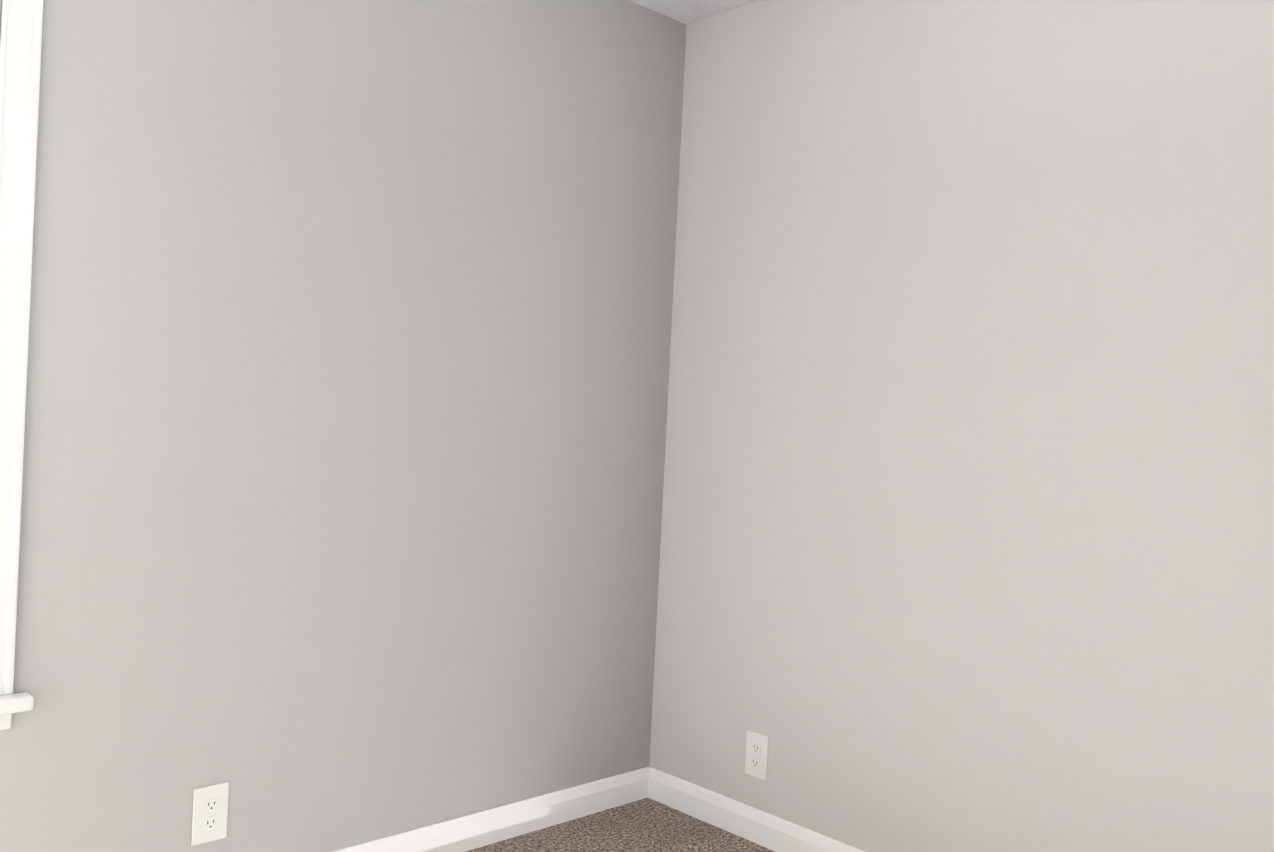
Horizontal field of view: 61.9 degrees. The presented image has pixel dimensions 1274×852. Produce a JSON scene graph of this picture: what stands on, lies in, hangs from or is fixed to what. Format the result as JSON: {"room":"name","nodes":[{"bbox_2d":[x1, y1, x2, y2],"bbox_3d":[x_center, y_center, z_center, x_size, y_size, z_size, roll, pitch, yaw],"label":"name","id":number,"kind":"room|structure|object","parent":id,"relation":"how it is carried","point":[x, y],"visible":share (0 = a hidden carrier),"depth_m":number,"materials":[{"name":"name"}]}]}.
{"room":"empty room","nodes":[
{"label":"empty room","id":0,"kind":"room"},
{"bbox_2d":[0,0,686,851],"bbox_3d":[-1.050,-0.092,2.365,3.033,2.440,0.140,2,1,-44],"label":"wall","id":1,"kind":"structure","parent":0,"point":[346,408],"depth_m":2.58,"materials":[{"name":"paint"}]},
{"bbox_2d":[0,0,42,729],"bbox_3d":[-1.579,-0.215,1.758,1.080,1.605,0.100,2,1,-44],"label":"window","id":2,"kind":"structure","parent":1,"relation":"in","point":[21,21],"depth_m":2.08,"materials":[{"name":"white"}]},
{"bbox_2d":[191,782,228,845],"bbox_3d":[-0.964,0.876,2.402,0.080,0.128,0.008,2,1,-44],"label":"electrical outlet","id":3,"kind":"object","parent":1,"relation":"attached to","point":[210,814],"visible":1,"depth_m":2.40,"materials":[{"name":"white plastic"}]},
{"bbox_2d":[333,766,650,851],"bbox_3d":[-1.056,1.083,2.323,3.033,0.092,0.014,2,1,-44],"label":"baseboard","id":4,"kind":"structure","parent":1,"relation":"attached to","point":[482,828],"depth_m":3.00,"materials":[{"name":"white wood"}]},
{"bbox_2d":[466,798,774,851],"bbox_3d":[0.143,1.264,1.057,3.313,0.120,3.792,2,1,-44],"label":"floor","id":5,"kind":"structure","parent":0,"point":[646,825],"depth_m":3.04,"materials":[{"name":"carpet"}]},
{"bbox_2d":[629,0,761,23],"bbox_3d":[0.271,-1.293,1.029,3.313,0.120,3.792,2,1,-44],"label":"ceiling","id":6,"kind":"structure","parent":0,"point":[687,11],"depth_m":3.20,"materials":[{"name":"white paint"}]},
{"bbox_2d":[649,0,1273,851],"bbox_3d":[1.355,0.031,2.137,0.140,2.440,3.792,2,1,-44],"label":"wall","id":7,"kind":"structure","parent":0,"point":[967,534],"depth_m":2.59,"materials":[{"name":"white paint"}]},
{"bbox_2d":[648,768,864,851],"bbox_3d":[1.245,1.201,2.092,0.014,0.092,3.498,2,1,-44],"label":"baseboard","id":8,"kind":"structure","parent":7,"relation":"attached to","point":[759,827],"depth_m":3.09,"materials":[{"name":"white wood"}]},
{"bbox_2d":[745,730,768,780],"bbox_3d":[0.343,0.946,3.054,0.008,0.128,0.080,2,1,-44],"label":"electrical outlet","id":9,"kind":"object","parent":7,"relation":"attached to","point":[756,757],"visible":1,"depth_m":3.05,"materials":[{"name":"white plastic"}]}
]}

